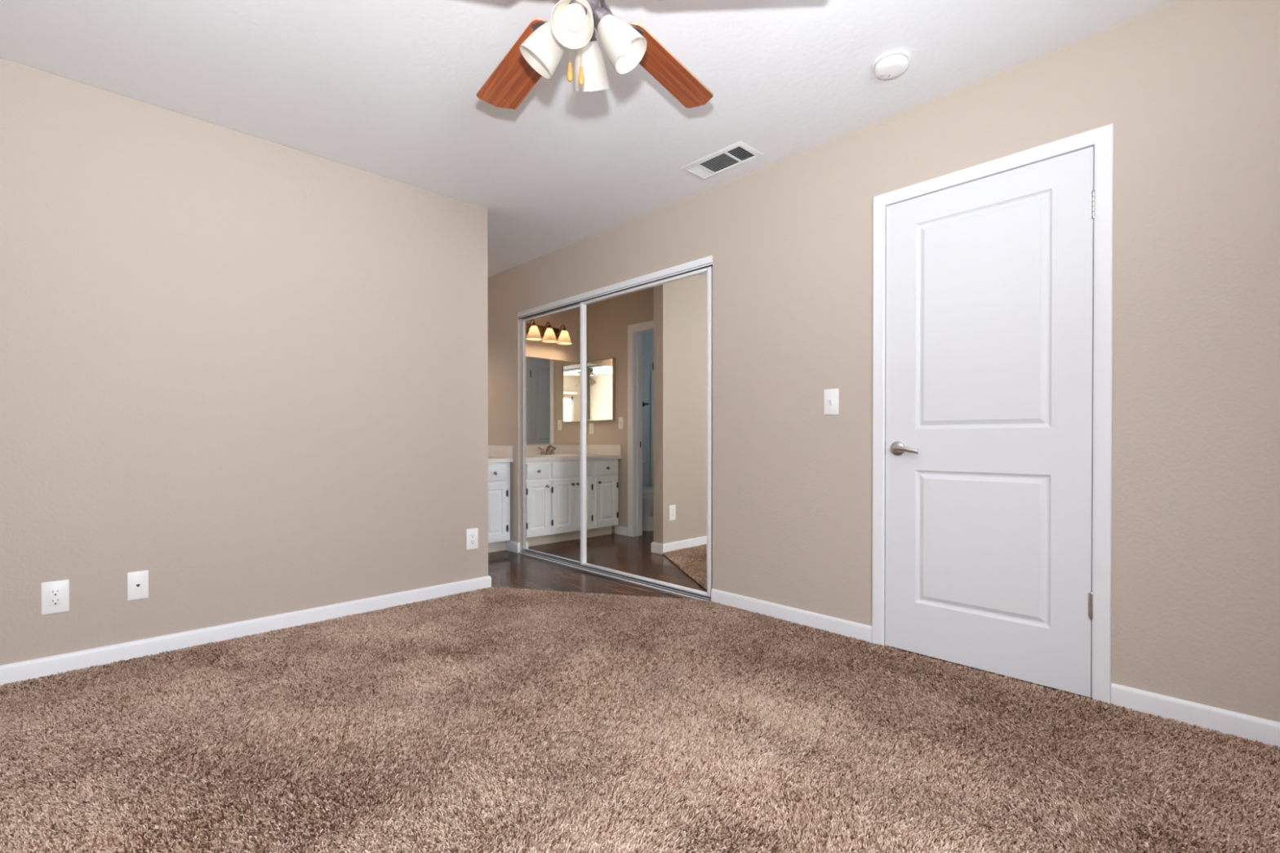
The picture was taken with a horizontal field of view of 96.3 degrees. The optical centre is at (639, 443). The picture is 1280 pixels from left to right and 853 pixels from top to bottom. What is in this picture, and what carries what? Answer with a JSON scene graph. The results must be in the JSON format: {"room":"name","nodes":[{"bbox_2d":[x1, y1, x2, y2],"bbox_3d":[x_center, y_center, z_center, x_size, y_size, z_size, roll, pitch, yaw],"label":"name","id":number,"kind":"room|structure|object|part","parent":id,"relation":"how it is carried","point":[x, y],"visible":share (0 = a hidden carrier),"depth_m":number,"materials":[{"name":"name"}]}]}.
{"room":"empty bedroom","nodes":[
{"label":"empty bedroom","id":0,"kind":"room"},
{"bbox_2d":[0,57,488,665],"bbox_3d":[-1.966,-0.277,2.792,2.655,2.440,0.115,0,0,-44],"label":"wall","id":1,"kind":"structure","parent":0,"point":[247,374],"depth_m":2.68,"materials":[{"name":"beige paint"}]},
{"bbox_2d":[40,579,69,614],"bbox_3d":[-2.368,0.623,2.321,0.080,0.130,0.008,0,0,-44],"label":"power outlet","id":2,"kind":"object","parent":1,"relation":"attached to","point":[55,595],"visible":1,"depth_m":2.32,"materials":[{"name":"white plastic"}]},
{"bbox_2d":[48,587,62,606],"bbox_3d":[-2.366,0.623,2.319,0.035,0.070,0.002,0,0,-44],"label":"receptacle","id":3,"kind":"object","parent":2,"relation":"attached to","point":[55,593],"depth_m":2.32,"materials":[{"name":"white plastic"}]},
{"bbox_2d":[127,570,148,600],"bbox_3d":[-2.188,0.619,2.497,0.070,0.122,0.006,0,0,-44],"label":"phone jack","id":4,"kind":"object","parent":1,"relation":"attached to","point":[137,581],"visible":1,"depth_m":2.49,"materials":[{"name":"white plastic"}]},
{"bbox_2d":[0,575,491,684],"bbox_3d":[-1.921,0.900,2.843,2.555,0.086,0.141,0,0,-44],"label":"baseboard","id":5,"kind":"structure","parent":1,"relation":"attached to","point":[45,666],"depth_m":2.68,"materials":[{"name":"white paint"}]},
{"bbox_2d":[466,528,478,550],"bbox_3d":[-1.053,0.600,3.599,0.080,0.130,0.008,0,0,-44],"label":"power outlet","id":6,"kind":"object","parent":1,"relation":"attached to","point":[472,535],"visible":1,"depth_m":3.59,"materials":[{"name":"white plastic"}]},
{"bbox_2d":[470,533,475,544],"bbox_3d":[-1.051,0.600,3.597,0.035,0.070,0.002,0,0,-44],"label":"receptacle","id":7,"kind":"object","parent":6,"relation":"attached to","point":[472,535],"depth_m":3.60,"materials":[{"name":"white plastic"}]},
{"bbox_2d":[0,0,1177,277],"bbox_3d":[-0.469,-1.544,2.317,4.150,0.100,5.890,0,0,-44],"label":"ceiling","id":8,"kind":"structure","parent":0,"point":[389,89],"depth_m":2.33,"materials":[{"name":"white paint"}]},
{"bbox_2d":[476,0,713,109],"bbox_3d":[-0.126,-1.225,1.649,1.232,0.530,1.181,0,0,28],"label":"ceiling fan","id":9,"kind":"object","parent":8,"relation":"hanging from","point":[539,51],"visible":1,"depth_m":1.64,"materials":[{"name":"brown wood"}]},
{"bbox_3d":[-0.400,-1.252,1.920,0.139,0.006,0.493,11,-6,-35],"label":"blade","id":10,"kind":"part","parent":9,"relation":"part of","materials":[{"name":"brown wood"}]},
{"bbox_3d":[-0.272,-1.097,1.587,0.121,0.145,0.127,0,0,-44],"label":"lamp shade","id":11,"kind":"part","parent":9,"relation":"part of","materials":[{"name":"white glass"}]},
{"bbox_3d":[-0.187,-0.994,1.532,0.017,0.049,0.017,0,0,-44],"label":"pull knob","id":12,"kind":"part","parent":9,"relation":"part of","materials":[{"name":"brown wood"}]},
{"bbox_3d":[-0.167,-1.096,1.462,0.127,0.145,0.121,0,0,-44],"label":"lamp shade","id":13,"kind":"part","parent":9,"relation":"part of","materials":[{"name":"white glass"}]},
{"bbox_3d":[-0.170,-1.109,1.481,0.056,0.087,0.074,0,0,-21],"label":"bulb","id":14,"kind":"part","parent":9,"relation":"part of","materials":[{"name":"white glass"}]},
{"bbox_3d":[-0.157,-1.110,1.532,0.002,0.208,0.002,0,0,-44],"label":"pull chain","id":15,"kind":"part","parent":9,"relation":"part of","materials":[{"name":"gold metal"}]},
{"bbox_3d":[-0.157,-0.984,1.532,0.017,0.049,0.017,0,0,-44],"label":"pull knob","id":16,"kind":"part","parent":9,"relation":"part of","materials":[{"name":"brown wood"}]},
{"bbox_3d":[-0.147,-1.097,1.691,0.127,0.145,0.121,0,0,-44],"label":"lamp shade","id":17,"kind":"part","parent":9,"relation":"part of","materials":[{"name":"white glass"}]},
{"bbox_3d":[-0.043,-1.097,1.567,0.121,0.145,0.127,0,0,-44],"label":"lamp shade","id":18,"kind":"part","parent":9,"relation":"part of","materials":[{"name":"white glass"}]},
{"bbox_3d":[-0.062,-1.110,1.564,0.074,0.087,0.056,0,0,-21],"label":"bulb","id":19,"kind":"part","parent":9,"relation":"part of","materials":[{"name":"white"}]},
{"bbox_3d":[0.089,-1.252,1.918,0.139,0.006,0.493,11,7,35],"label":"blade","id":20,"kind":"part","parent":9,"relation":"part of","materials":[{"name":"brown wood"}]},
{"bbox_2d":[680,140,763,180],"bbox_3d":[0.430,-1.494,3.045,0.200,0.008,0.400,0,0,-44],"label":"ceiling vent","id":21,"kind":"object","parent":8,"relation":"in","point":[738,153],"visible":1,"depth_m":3.03,"materials":[{"name":"white metal"}]},
{"bbox_2d":[872,49,910,79],"bbox_3d":[0.982,-1.474,2.240,0.136,0.038,0.136,0,0,-44],"label":"smoke detector","id":22,"kind":"object","parent":8,"relation":"attached to","point":[890,64],"visible":1,"depth_m":2.21,"materials":[{"name":"white plastic"}]},
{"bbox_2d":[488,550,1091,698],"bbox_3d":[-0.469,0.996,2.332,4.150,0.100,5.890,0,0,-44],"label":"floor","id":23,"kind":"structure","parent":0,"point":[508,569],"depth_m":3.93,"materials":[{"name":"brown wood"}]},
{"bbox_2d":[488,462,510,552],"bbox_3d":[-1.697,0.547,4.698,1.161,0.767,0.577,0,0,-44],"label":"vanity cabinet","id":24,"kind":"object","parent":23,"relation":"on","point":[499,473],"visible":0.21,"depth_m":4.85,"materials":[{"name":"white paint"}]},
{"bbox_3d":[-1.225,0.250,4.809,0.236,0.138,0.018,0,0,-44],"label":"drawer","id":25,"kind":"part","parent":24,"relation":"part of","materials":[{"name":"white paint"}]},
{"bbox_3d":[-1.225,0.575,4.810,0.236,0.468,0.017,0,0,-44],"label":"door","id":26,"kind":"part","parent":24,"relation":"part of","materials":[{"name":"white paint"}]},
{"bbox_2d":[488,445,513,462],"bbox_3d":[-1.713,0.140,4.700,1.204,0.237,0.551,0,0,-44],"label":"countertop","id":27,"kind":"structure","parent":24,"relation":"on","point":[496,454],"depth_m":4.98,"materials":[{"name":"stone"}]},
{"bbox_2d":[518,551,711,601],"bbox_3d":[-0.276,0.929,4.142,0.080,0.010,2.080,0,0,-44],"label":"floor track","id":28,"kind":"object","parent":23,"relation":"on","point":[686,593],"visible":0.75,"depth_m":3.99,"materials":[{"name":"silver metal"}]},
{"bbox_2d":[522,303,580,563],"bbox_3d":[-0.566,-0.074,4.450,0.026,1.957,1.232,0,0,-44],"label":"closet door","id":29,"kind":"structure","parent":28,"relation":"on","point":[551,341],"depth_m":4.58,"materials":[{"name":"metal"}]},
{"bbox_3d":[-0.565,-1.043,4.446,0.020,0.018,1.172,0,0,-44],"label":"rail","id":30,"kind":"part","parent":29,"relation":"part of","materials":[{"name":"white metal"}]},
{"bbox_3d":[-0.565,0.898,4.458,0.020,0.013,1.172,0,0,-44],"label":"rail","id":31,"kind":"part","parent":29,"relation":"part of","materials":[{"name":"white metal"}]},
{"bbox_2d":[0,586,1279,852],"bbox_3d":[-0.157,0.947,1.573,3.340,0.006,4.166,0,0,-44],"label":"carpet","id":32,"kind":"object","parent":23,"relation":"on","point":[491,719],"visible":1,"depth_m":1.75,"materials":[{"name":"brown carpet"}]},
{"bbox_2d":[487,0,1279,722],"bbox_3d":[0.549,-0.280,3.314,0.110,2.440,5.890,0,0,-44],"label":"wall","id":33,"kind":"structure","parent":0,"point":[1189,90],"depth_m":2.05,"materials":[{"name":"beige paint"}]},
{"bbox_2d":[506,540,519,553],"bbox_3d":[-1.091,0.887,4.929,0.025,0.086,0.185,0,0,-44],"label":"baseboard","id":34,"kind":"structure","parent":33,"relation":"attached to","point":[512,546],"depth_m":4.91,"materials":[{"name":"white paint"}]},
{"bbox_2d":[517,255,712,319],"bbox_3d":[-0.280,-1.079,4.133,0.081,0.056,2.097,0,0,-44],"label":"track","id":35,"kind":"object","parent":33,"relation":"attached to","point":[704,262],"visible":0.97,"depth_m":3.93,"materials":[{"name":"white metal"}]},
{"bbox_2d":[580,266,712,597],"bbox_3d":[-0.008,-0.070,3.837,0.026,1.957,1.242,0,0,-44],"label":"closet door","id":36,"kind":"structure","parent":35,"relation":"hanging from","point":[646,350],"depth_m":3.78,"materials":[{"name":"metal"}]},
{"bbox_3d":[-0.006,-1.039,3.832,0.020,0.018,1.182,0,0,-44],"label":"rail","id":37,"kind":"part","parent":36,"relation":"part of","materials":[{"name":"white metal"}]},
{"bbox_3d":[-0.006,0.902,3.844,0.020,0.013,1.182,0,0,-44],"label":"rail","id":38,"kind":"part","parent":36,"relation":"part of","materials":[{"name":"white metal"}]},
{"bbox_2d":[823,388,839,414],"bbox_3d":[0.940,-0.205,2.822,0.016,0.128,0.079,0,0,-44],"label":"light switch","id":39,"kind":"object","parent":33,"relation":"attached to","point":[831,396],"visible":1,"depth_m":2.82,"materials":[{"name":"white plastic"}]},
{"bbox_2d":[884,146,1094,697],"bbox_3d":[1.386,-0.077,2.356,0.095,2.018,0.763,0,0,-44],"label":"door","id":40,"kind":"structure","parent":33,"relation":"in","point":[989,298],"depth_m":2.32,"materials":[{"name":"white paint"}]},
{"bbox_3d":[1.173,0.023,2.550,0.059,0.067,0.136,0,0,-44],"label":"handle","id":41,"kind":"part","parent":40,"relation":"part of","materials":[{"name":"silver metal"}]},
{"bbox_2d":[871,123,1113,703],"bbox_3d":[1.425,-0.100,2.397,0.115,2.090,0.866,0,0,-44],"label":"trim","id":42,"kind":"structure","parent":33,"relation":"attached to","point":[1101,138],"depth_m":2.08,"materials":[{"name":"white paint"}]},
{"bbox_2d":[711,588,1279,747],"bbox_3d":[1.450,0.903,2.306,0.013,0.086,2.951,0,0,-44],"label":"baseboard","id":43,"kind":"structure","parent":33,"relation":"attached to","point":[1266,731],"depth_m":1.99,"materials":[{"name":"white paint"}]}
]}

